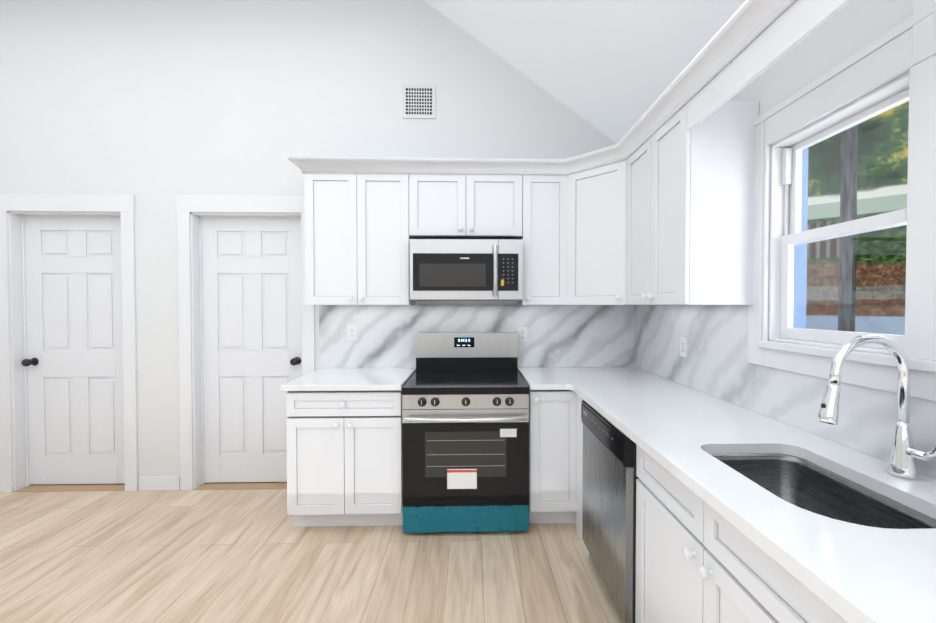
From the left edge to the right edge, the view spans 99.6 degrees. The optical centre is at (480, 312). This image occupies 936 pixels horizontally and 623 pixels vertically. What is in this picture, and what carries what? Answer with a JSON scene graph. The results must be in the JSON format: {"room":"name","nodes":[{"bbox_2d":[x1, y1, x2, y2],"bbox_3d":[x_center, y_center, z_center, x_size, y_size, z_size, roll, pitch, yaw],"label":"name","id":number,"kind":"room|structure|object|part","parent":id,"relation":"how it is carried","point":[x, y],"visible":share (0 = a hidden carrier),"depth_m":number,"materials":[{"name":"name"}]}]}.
{"room":"kitchen","nodes":[
{"label":"kitchen","id":0,"kind":"room"},
{"bbox_2d":[0,0,616,489],"bbox_3d":[-1.706,-0.585,3.043,6.060,3.860,0.120,0,1,-1],"label":"wall","id":1,"kind":"structure","parent":0,"point":[154,106],"depth_m":2.97,"materials":[{"name":"paint"}]},
{"bbox_2d":[0,194,137,491],"bbox_3d":[-3.096,0.237,3.014,1.020,2.218,0.140,0,1,-1],"label":"trim","id":2,"kind":"structure","parent":1,"relation":"attached to","point":[15,209],"depth_m":2.95,"materials":[{"name":"paint"}]},
{"bbox_2d":[21,217,124,483],"bbox_3d":[-3.096,0.300,3.026,0.798,2.067,0.113,0,1,-1],"label":"door","id":3,"kind":"structure","parent":1,"relation":"in","point":[73,362],"depth_m":3.05,"materials":[{"name":"paint"}]},
{"bbox_2d":[139,476,179,490],"bbox_3d":[-2.430,1.294,2.990,0.300,0.105,0.013,0,1,-1],"label":"baseboard","id":4,"kind":"structure","parent":1,"relation":"attached to","point":[148,483],"depth_m":2.97,"materials":[{"name":"paint"}]},
{"bbox_2d":[176,195,314,489],"bbox_3d":[-1.766,0.236,3.046,1.020,2.218,0.140,0,1,-1],"label":"trim","id":5,"kind":"structure","parent":1,"relation":"attached to","point":[192,210],"depth_m":2.98,"materials":[{"name":"paint"}]},
{"bbox_2d":[201,218,301,482],"bbox_3d":[-1.766,0.299,3.058,0.798,2.067,0.113,0,1,-1],"label":"door","id":6,"kind":"structure","parent":1,"relation":"in","point":[251,314],"depth_m":3.08,"materials":[{"name":"paint"}]},
{"bbox_2d":[300,156,419,307],"bbox_3d":[-0.844,-0.538,2.840,0.702,0.972,0.325,0,1,-1],"label":"upper cabinet","id":7,"kind":"object","parent":1,"relation":"attached to","point":[358,211],"depth_m":2.68,"materials":[{"name":"paint"}]},
{"bbox_2d":[402,84,435,118],"bbox_3d":[-0.468,-1.594,2.991,0.252,0.252,0.009,0,1,-1],"label":"air vent","id":8,"kind":"object","parent":1,"relation":"in","point":[418,101],"visible":1,"depth_m":2.99,"materials":[{"name":"metal"}]},
{"bbox_2d":[412,160,519,238],"bbox_3d":[-0.105,-0.774,2.854,0.772,0.500,0.325,0,1,-1],"label":"upper cabinet","id":9,"kind":"object","parent":1,"relation":"attached to","point":[452,199],"depth_m":2.70,"materials":[{"name":"paint"}]},
{"bbox_2d":[409,239,522,300],"bbox_3d":[-0.100,-0.285,2.793,0.752,0.403,0.460,0,1,-1],"label":"over-the-range microwave","id":10,"kind":"object","parent":9,"relation":"attached to","point":[466,269],"visible":1,"depth_m":2.62,"materials":[{"name":"metal"}]},
{"bbox_2d":[516,158,559,307],"bbox_3d":[0.464,-0.538,2.851,0.363,0.972,0.367,0,1,-1],"label":"upper cabinet","id":11,"kind":"object","parent":1,"relation":"attached to","point":[539,178],"depth_m":2.72,"materials":[{"name":"paint"}]},
{"bbox_2d":[560,140,631,307],"bbox_3d":[0.877,-0.535,2.711,0.666,0.972,0.667,0,1,-1],"label":"upper cabinet","id":12,"kind":"object","parent":1,"relation":"attached to","point":[589,181],"depth_m":2.60,"materials":[{"name":"paint"}]},
{"bbox_3d":[-0.130,-0.886,0.639,2.170,0.202,4.748,0,1,-1],"label":"crown moulding","id":13,"kind":"part","parent":12,"relation":"part of","materials":[{"name":"paint"}]},
{"bbox_2d":[0,489,621,622],"bbox_3d":[-1.644,1.438,0.492,6.060,0.100,5.290,0,1,-1],"label":"floor","id":14,"kind":"structure","parent":0,"point":[209,556],"depth_m":2.11,"materials":[{"name":"brown wood"}]},
{"bbox_2d":[12,482,286,491],"bbox_3d":[-2.431,1.343,3.051,2.168,0.004,0.131,0,1,-1],"label":"threshold","id":15,"kind":"object","parent":14,"relation":"on","point":[121,487],"visible":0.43,"depth_m":3.04,"materials":[{"name":"beige wood"}]},
{"bbox_2d":[286,372,414,526],"bbox_3d":[-0.837,0.908,2.714,0.696,0.885,0.625,0,1,-1],"label":"base cabinet","id":16,"kind":"object","parent":14,"relation":"on","point":[344,449],"depth_m":2.41,"materials":[{"name":"paint"}]},
{"bbox_2d":[280,368,415,391],"bbox_3d":[-0.845,0.448,2.693,0.720,0.034,0.653,0,1,-1],"label":"countertop","id":17,"kind":"structure","parent":16,"relation":"on","point":[324,379],"depth_m":2.51,"materials":[{"name":"white stone"}]},
{"bbox_2d":[402,332,529,532],"bbox_3d":[-0.097,0.755,2.669,0.767,1.192,0.718,0,1,-1],"label":"range","id":18,"kind":"object","parent":14,"relation":"on","point":[465,432],"visible":1,"depth_m":2.38,"materials":[{"name":"black metal"}]},
{"bbox_2d":[519,372,567,523],"bbox_3d":[0.446,0.908,2.745,0.306,0.885,0.625,0,1,-1],"label":"base cabinet","id":19,"kind":"object","parent":14,"relation":"on","point":[548,453],"depth_m":2.44,"materials":[{"name":"paint"}]},
{"bbox_2d":[518,368,935,622],"bbox_3d":[0.783,0.471,1.319,0.921,0.034,3.478,0,1,-1],"label":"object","id":20,"kind":"structure","parent":19,"relation":"on","point":[723,544],"depth_m":1.09,"materials":[{"name":"white stone"}]},
{"bbox_2d":[708,448,935,527],"bbox_3d":[0.909,0.586,1.105,0.390,0.213,0.564,0,1,-1],"label":"sink","id":21,"kind":"object","parent":20,"relation":"in","point":[835,497],"depth_m":1.22,"materials":[{"name":"grey metal"}]},
{"bbox_2d":[817,334,935,479],"bbox_3d":[1.079,0.260,1.063,0.271,0.396,0.142,0,1,-1],"label":"faucet","id":22,"kind":"object","parent":20,"relation":"on","point":[904,454],"visible":1,"depth_m":1.09,"materials":[{"name":"silver metal"}]},
{"bbox_2d":[568,448,590,556],"bbox_3d":[0.885,0.915,2.329,0.670,0.885,0.268,0,1,-1],"label":"base cabinet","id":23,"kind":"object","parent":14,"relation":"on","point":[575,473],"depth_m":2.44,"materials":[{"name":"paint"}]},
{"bbox_2d":[581,400,638,622],"bbox_3d":[0.864,0.925,1.885,0.611,0.879,0.610,0,1,-1],"label":"dishwasher","id":24,"kind":"object","parent":14,"relation":"on","point":[610,477],"visible":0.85,"depth_m":1.73,"materials":[{"name":"silver metal"}]},
{"bbox_2d":[635,548,687,622],"bbox_3d":[0.937,1.050,1.092,0.625,0.655,0.973,0,1,-1],"label":"base cabinet","id":25,"kind":"object","parent":14,"relation":"on","point":[653,604],"depth_m":1.45,"materials":[{"name":"paint"}]},
{"bbox_2d":[424,0,744,142],"bbox_3d":[-1.644,-1.784,0.439,6.060,1.456,5.290,0,1,-1],"label":"ceiling","id":26,"kind":"structure","parent":0,"point":[612,69],"depth_m":2.40,"materials":[{"name":"paint"}]},
{"bbox_2d":[728,0,912,354],"bbox_3d":[1.325,0.107,0.542,0.120,2.560,5.290,0,1,-1],"label":"wall","id":27,"kind":"structure","parent":0,"point":[850,29],"depth_m":1.43,"materials":[{"name":"paint"}]},
{"bbox_2d":[319,305,935,479],"bbox_3d":[0.030,0.214,1.302,2.428,0.478,3.468,0,1,-1],"label":"backsplash","id":28,"kind":"structure","parent":27,"relation":"attached to","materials":[{"name":"stone"}]},
{"bbox_2d":[347,325,356,339],"bbox_3d":[-0.976,0.156,2.997,0.070,0.114,0.007,0,1,-1],"label":"electrical outlet","id":29,"kind":"object","parent":28,"relation":"attached to","point":[351,332],"visible":1,"depth_m":3.00,"materials":[{"name":"white plastic"}]},
{"bbox_2d":[518,327,526,341],"bbox_3d":[0.321,0.171,3.029,0.070,0.114,0.007,0,1,-1],"label":"electrical outlet","id":30,"kind":"object","parent":28,"relation":"attached to","point":[522,334],"visible":0.98,"depth_m":3.03,"materials":[{"name":"white plastic"}]},
{"bbox_2d":[680,337,686,357],"bbox_3d":[1.205,0.209,2.352,0.007,0.114,0.070,0,1,-1],"label":"electrical outlet","id":31,"kind":"object","parent":28,"relation":"attached to","point":[683,347],"visible":1,"depth_m":2.35,"materials":[{"name":"white plastic"}]},
{"bbox_2d":[620,96,758,307],"bbox_3d":[1.041,-0.489,2.119,0.366,0.900,0.733,0,1,-1],"label":"upper cabinet","id":32,"kind":"object","parent":27,"relation":"attached to","point":[687,182],"depth_m":1.76,"materials":[{"name":"paint"}]},
{"bbox_2d":[748,0,935,401],"bbox_3d":[1.325,-0.452,1.053,0.215,1.390,1.500,0,1,-1],"label":"window","id":33,"kind":"structure","parent":27,"relation":"in","point":[797,237],"depth_m":1.36,"materials":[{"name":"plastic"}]},
{"label":"outside","id":34,"kind":"structure","parent":0,"visible":0},
{"bbox_2d":[806,100,908,334],"bbox_3d":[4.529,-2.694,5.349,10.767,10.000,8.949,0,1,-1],"label":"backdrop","id":35,"kind":"structure","parent":34,"point":[869,250],"depth_m":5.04,"materials":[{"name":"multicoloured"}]},
{"bbox_2d":[838,124,857,331],"bbox_3d":[4.140,-2.685,4.845,0.799,10.000,0.332,0,1,-1],"label":"tree","id":36,"kind":"object","parent":35,"relation":"on","point":[842,242],"depth_m":4.75,"materials":[{"name":"brown plant"}]}
]}

